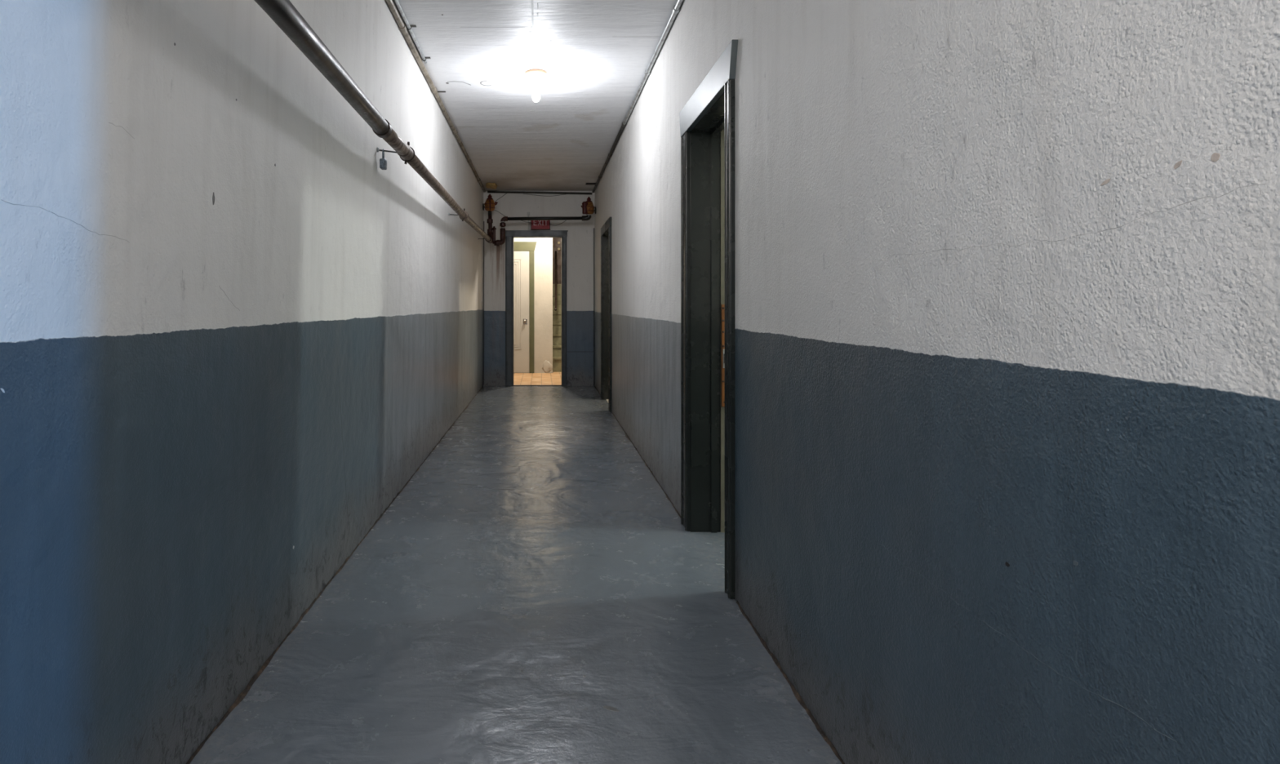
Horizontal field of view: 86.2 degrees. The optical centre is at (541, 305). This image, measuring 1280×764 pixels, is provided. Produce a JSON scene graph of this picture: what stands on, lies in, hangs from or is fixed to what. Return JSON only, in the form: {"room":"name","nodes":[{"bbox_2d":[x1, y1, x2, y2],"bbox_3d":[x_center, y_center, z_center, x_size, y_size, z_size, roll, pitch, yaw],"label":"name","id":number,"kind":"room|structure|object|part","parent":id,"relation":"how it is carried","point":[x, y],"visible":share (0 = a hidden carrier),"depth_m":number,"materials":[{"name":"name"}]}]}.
{"room":"basement corridor","nodes":[
{"label":"basement corridor","id":0,"kind":"room"},
{"bbox_2d":[0,0,483,763],"bbox_3d":[-0.991,-0.253,3.115,0.258,2.905,14.230,0,0,0],"label":"wall","id":1,"kind":"structure","parent":0,"point":[232,336],"depth_m":1.75,"materials":[{"name":"paint"}]},
{"bbox_2d":[376,142,414,164],"bbox_3d":[-0.792,-0.823,3.642,0.218,0.119,0.030,0,0,-16],"label":"bracket","id":2,"kind":"object","parent":1,"relation":"attached to","point":[378,149],"visible":0.59,"depth_m":3.65,"materials":[{"name":"metal"}]},
{"bbox_2d":[253,0,492,242],"bbox_3d":[-0.722,-0.843,3.990,0.105,0.206,11.181,0,0,0],"label":"pipe","id":3,"kind":"object","parent":2,"relation":"attached to","point":[283,13],"visible":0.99,"depth_m":2.41,"materials":[{"name":"metal"}]},
{"bbox_2d":[486,211,496,244],"bbox_3d":[-0.708,-1.108,9.568,0.133,0.471,0.171,0,0,0],"label":"riser pipe","id":4,"kind":"object","parent":3,"relation":"attached to","point":[491,231],"visible":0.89,"depth_m":9.58,"materials":[{"name":"red metal"}]},
{"bbox_2d":[482,194,497,211],"bbox_3d":[-0.725,-1.456,9.594,0.217,0.241,0.177,0,0,0],"label":"valve","id":5,"kind":"object","parent":4,"relation":"attached to","point":[490,204],"visible":1,"depth_m":9.55,"materials":[{"name":"orange metal"}]},
{"bbox_2d":[493,214,591,246],"bbox_3d":[0.018,-1.060,9.600,1.389,0.449,0.092,0,0,0],"label":"pipe","id":6,"kind":"object","parent":3,"relation":"attached to","point":[584,218],"visible":1,"depth_m":9.58,"materials":[{"name":"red metal"}]},
{"bbox_2d":[580,196,595,214],"bbox_3d":[0.663,-1.413,9.600,0.217,0.251,0.166,0,0,0],"label":"valve","id":7,"kind":"object","parent":6,"relation":"on","point":[588,208],"visible":1,"depth_m":9.54,"materials":[{"name":"orange metal"}]},
{"bbox_2d":[379,148,386,169],"bbox_3d":[-0.848,-0.784,3.625,0.030,0.109,0.052,0,0,0],"label":"padlock","id":8,"kind":"object","parent":2,"relation":"hanging from","point":[383,162],"visible":1,"depth_m":3.60,"materials":[{"name":"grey metal"}]},
{"bbox_3d":[-0.830,-0.827,3.632,0.139,0.018,0.010,0,0,-14],"label":"rod","id":9,"kind":"part","parent":2,"relation":"part of","materials":[{"name":"metal"}]},
{"bbox_2d":[186,372,844,763],"bbox_3d":[0.050,1.252,4.100,3.300,0.137,16.200,0,0,0],"label":"floor","id":10,"kind":"structure","parent":0,"point":[533,593],"depth_m":2.47,"materials":[{"name":"grey paint"}]},
{"bbox_2d":[552,284,561,372],"bbox_3d":[0.724,0.380,13.688,1.050,1.640,3.025,0,0,0],"label":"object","id":11,"kind":"structure","parent":10,"relation":"on","point":[557,315],"depth_m":12.95,"materials":[{"name":"grey paint"}]},
{"bbox_2d":[513,237,552,373],"bbox_3d":[-0.702,-0.475,14.000,1.797,3.350,4.000,0,0,0],"label":"wall","id":12,"kind":"structure","parent":0,"point":[543,252],"depth_m":12.00,"materials":[{"name":"beige paint"}]},
{"bbox_2d":[513,241,536,373],"bbox_3d":[-0.632,0.037,11.957,1.093,2.325,0.094,0,0,0],"label":"door","id":13,"kind":"structure","parent":12,"relation":"in","point":[523,251],"depth_m":11.98,"materials":[{"name":"beige paint"}]},
{"bbox_3d":[-0.645,-0.020,11.977,0.400,1.430,0.010,0,0,0],"label":"panel moulding","id":14,"kind":"part","parent":13,"relation":"part of","materials":[{"name":"beige paint"}]},
{"bbox_3d":[-0.632,-1.045,11.984,1.093,0.160,0.036,0,0,0],"label":"head casing","id":15,"kind":"part","parent":13,"relation":"part of","materials":[{"name":"green paint"}]},
{"bbox_3d":[-0.172,0.117,11.986,0.085,2.165,0.032,0,0,0],"label":"casing","id":16,"kind":"part","parent":13,"relation":"part of","materials":[{"name":"green paint"}]},
{"bbox_2d":[542,360,552,373],"bbox_3d":[0.100,1.084,12.000,0.203,0.221,0.018,0,0,0],"label":"plaster patch","id":17,"kind":"object","parent":12,"relation":"attached to","point":[547,366],"visible":1,"depth_m":12.00,"materials":[{"name":"beige paint"}]},
{"bbox_2d":[552,251,556,311],"bbox_3d":[0.256,-0.509,13.102,0.117,1.214,1.619,0,0,0],"label":"handrail","id":18,"kind":"object","parent":12,"relation":"attached to","point":[555,263],"visible":0.85,"depth_m":13.04,"materials":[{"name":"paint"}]},
{"bbox_3d":[0.278,-0.509,13.102,0.045,1.214,1.620,0,0,1],"label":"rail","id":19,"kind":"part","parent":18,"relation":"part of","materials":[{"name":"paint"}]},
{"bbox_2d":[392,0,677,191],"bbox_3d":[0.025,-1.763,3.115,2.250,0.124,14.230,0,0,0],"label":"ceiling","id":20,"kind":"structure","parent":0,"point":[595,55],"depth_m":5.02,"materials":[{"name":"white paint"}]},
{"bbox_2d":[394,0,445,93],"bbox_3d":[-0.797,-1.694,2.206,0.065,0.029,6.412,0,0,0],"label":"conduit","id":21,"kind":"object","parent":20,"relation":"attached to","point":[409,27],"visible":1,"depth_m":4.16,"materials":[{"name":"grey metal"}]},
{"bbox_2d":[385,0,485,192],"bbox_3d":[-0.843,-1.686,4.500,0.045,0.045,11.000,0,0,0],"label":"conduit","id":22,"kind":"object","parent":20,"relation":"attached to","point":[402,26],"visible":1,"depth_m":4.92,"materials":[{"name":"grey metal"}]},
{"bbox_2d":[485,182,497,189],"bbox_3d":[-0.711,-1.696,9.610,0.163,0.078,0.461,0,0,0],"label":"lump","id":23,"kind":"object","parent":20,"relation":"attached to","point":[489,185],"visible":0.94,"depth_m":9.49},
{"bbox_2d":[524,68,546,102],"bbox_3d":[-0.040,-1.597,4.960,0.164,0.216,0.164,0,0,0],"label":"ceiling lamp","id":24,"kind":"object","parent":20,"relation":"attached to","point":[535,75],"visible":1,"depth_m":4.93,"materials":[{"name":"white glass"}]},
{"bbox_3d":[-0.040,-1.563,4.960,0.062,0.148,0.062,0,0,0],"label":"bulb","id":25,"kind":"part","parent":24,"relation":"part of","materials":[{"name":"white glass"}]},
{"bbox_2d":[585,182,595,185],"bbox_3d":[0.703,-1.700,9.470,0.165,0.013,0.100,0,0,0],"label":"ceiling slot","id":26,"kind":"object","parent":20,"relation":"attached to","point":[587,184],"visible":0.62,"depth_m":9.44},
{"bbox_2d":[591,0,683,192],"bbox_3d":[0.768,-1.688,4.635,0.040,0.040,10.870,0,0,0],"label":"conduit","id":27,"kind":"object","parent":20,"relation":"attached to","point":[676,9],"visible":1,"depth_m":4.91,"materials":[{"name":"grey metal"}]},
{"bbox_2d":[483,191,594,386],"bbox_3d":[-0.055,-0.253,10.143,1.690,2.905,0.134,0,0,0],"label":"wall","id":28,"kind":"structure","parent":0,"point":[580,238],"depth_m":10.08,"materials":[{"name":"paint"}]},
{"bbox_2d":[483,221,484,385],"bbox_3d":[-0.862,-0.030,10.072,0.020,2.440,0.012,0,0,0],"label":"cable","id":29,"kind":"object","parent":28,"relation":"attached to","point":[483,221],"visible":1,"depth_m":10.07,"materials":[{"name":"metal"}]},
{"bbox_2d":[527,212,529,230],"bbox_3d":[-0.194,-1.250,10.065,0.043,0.270,0.030,0,0,0],"label":"cable cover","id":30,"kind":"object","parent":28,"relation":"attached to","point":[528,213],"visible":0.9,"depth_m":10.06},
{"bbox_2d":[505,230,568,386],"bbox_3d":[-0.082,0.044,10.128,0.947,2.312,0.164,0,0,0],"label":"door frame","id":31,"kind":"structure","parent":28,"relation":"in","point":[509,234],"depth_m":10.06,"materials":[{"name":"blue paint"}]},
{"bbox_3d":[-0.481,0.087,10.070,0.111,2.226,0.031,0,0,0],"label":"casing","id":32,"kind":"part","parent":31,"relation":"part of","materials":[{"name":"blue paint"}]},
{"bbox_3d":[-0.082,-1.069,10.066,0.947,0.086,0.039,0,0,0],"label":"head casing","id":33,"kind":"part","parent":31,"relation":"part of","materials":[{"name":"blue paint"}]},
{"bbox_3d":[0.338,0.087,10.070,0.074,2.226,0.031,0,0,0],"label":"casing","id":34,"kind":"part","parent":31,"relation":"part of","materials":[{"name":"blue paint"}]},
{"bbox_2d":[487,191,591,195],"bbox_3d":[-0.025,-1.673,10.064,1.550,0.054,0.030,0,0,0],"label":"conduit","id":35,"kind":"object","parent":28,"relation":"attached to","point":[488,192],"visible":1,"depth_m":10.05,"materials":[{"name":"black metal"}]},
{"bbox_2d":[530,220,550,230],"bbox_3d":[-0.016,-1.210,10.039,0.284,0.180,0.082,0,0,0],"label":"exit sign","id":36,"kind":"object","parent":28,"relation":"attached to","point":[535,224],"visible":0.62,"depth_m":10.00,"materials":[{"name":"red plastic"}]},
{"bbox_2d":[593,227,594,385],"bbox_3d":[0.781,0.020,10.072,0.012,2.340,0.012,0,0,0],"label":"cable","id":37,"kind":"object","parent":28,"relation":"attached to","point":[593,228],"visible":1,"depth_m":10.07,"materials":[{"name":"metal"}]},
{"bbox_2d":[552,237,561,284],"bbox_3d":[0.724,-1.196,13.976,1.050,1.888,0.048,0,0,0],"label":"wall","id":38,"kind":"structure","parent":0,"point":[555,246],"depth_m":13.96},
{"bbox_2d":[594,0,1279,763],"bbox_3d":[0.970,-0.253,3.115,0.361,2.905,14.230,0,0,0],"label":"wall","id":39,"kind":"structure","parent":0,"point":[1006,273],"depth_m":1.20,"materials":[{"name":"paint"}]},
{"bbox_2d":[600,217,611,412],"bbox_3d":[0.957,0.102,8.180,0.385,2.195,1.144,0,0,0],"label":"door frame","id":40,"kind":"structure","parent":39,"relation":"in","point":[606,230],"depth_m":8.61,"materials":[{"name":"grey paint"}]},
{"bbox_3d":[0.787,0.150,8.678,0.045,2.100,0.124,0,0,0],"label":"casing","id":41,"kind":"part","parent":40,"relation":"part of","materials":[{"name":"green paint"}]},
{"bbox_3d":[0.782,-0.942,8.180,0.035,0.107,1.144,0,0,0],"label":"head casing","id":42,"kind":"part","parent":40,"relation":"part of","materials":[{"name":"green paint"}]},
{"bbox_3d":[0.787,0.150,7.682,0.045,2.100,0.124,0,0,0],"label":"casing","id":43,"kind":"part","parent":40,"relation":"part of","materials":[{"name":"green paint"}]},
{"bbox_2d":[679,40,737,599],"bbox_3d":[0.958,0.066,3.242,0.386,2.268,1.045,0,0,0],"label":"door frame","id":44,"kind":"structure","parent":39,"relation":"in","point":[707,149],"depth_m":3.59,"materials":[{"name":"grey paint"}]},
{"bbox_3d":[0.787,0.133,3.658,0.045,2.135,0.124,0,0,0],"label":"casing","id":45,"kind":"part","parent":44,"relation":"part of","materials":[{"name":"green paint"}]},
{"bbox_3d":[0.782,-0.996,3.242,0.035,0.145,1.045,0,0,0],"label":"head casing","id":46,"kind":"part","parent":44,"relation":"part of","materials":[{"name":"grey paint"}]},
{"bbox_2d":[721,304,724,406],"bbox_3d":[0.997,0.265,3.569,0.096,0.540,0.022,0,0,0],"label":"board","id":47,"kind":"object","parent":44,"relation":"attached to","point":[722,305],"visible":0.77,"depth_m":3.56,"materials":[{"name":"wood"}]},
{"bbox_3d":[0.988,0.280,3.563,0.065,0.100,0.007,0,0,0],"label":"strike plate","id":48,"kind":"part","parent":47,"relation":"part of","materials":[{"name":"silver metal"}]},
{"bbox_3d":[0.787,0.133,2.801,0.045,2.135,0.075,0,0,0],"label":"casing","id":49,"kind":"part","parent":44,"relation":"part of","materials":[{"name":"green paint"}]}
]}

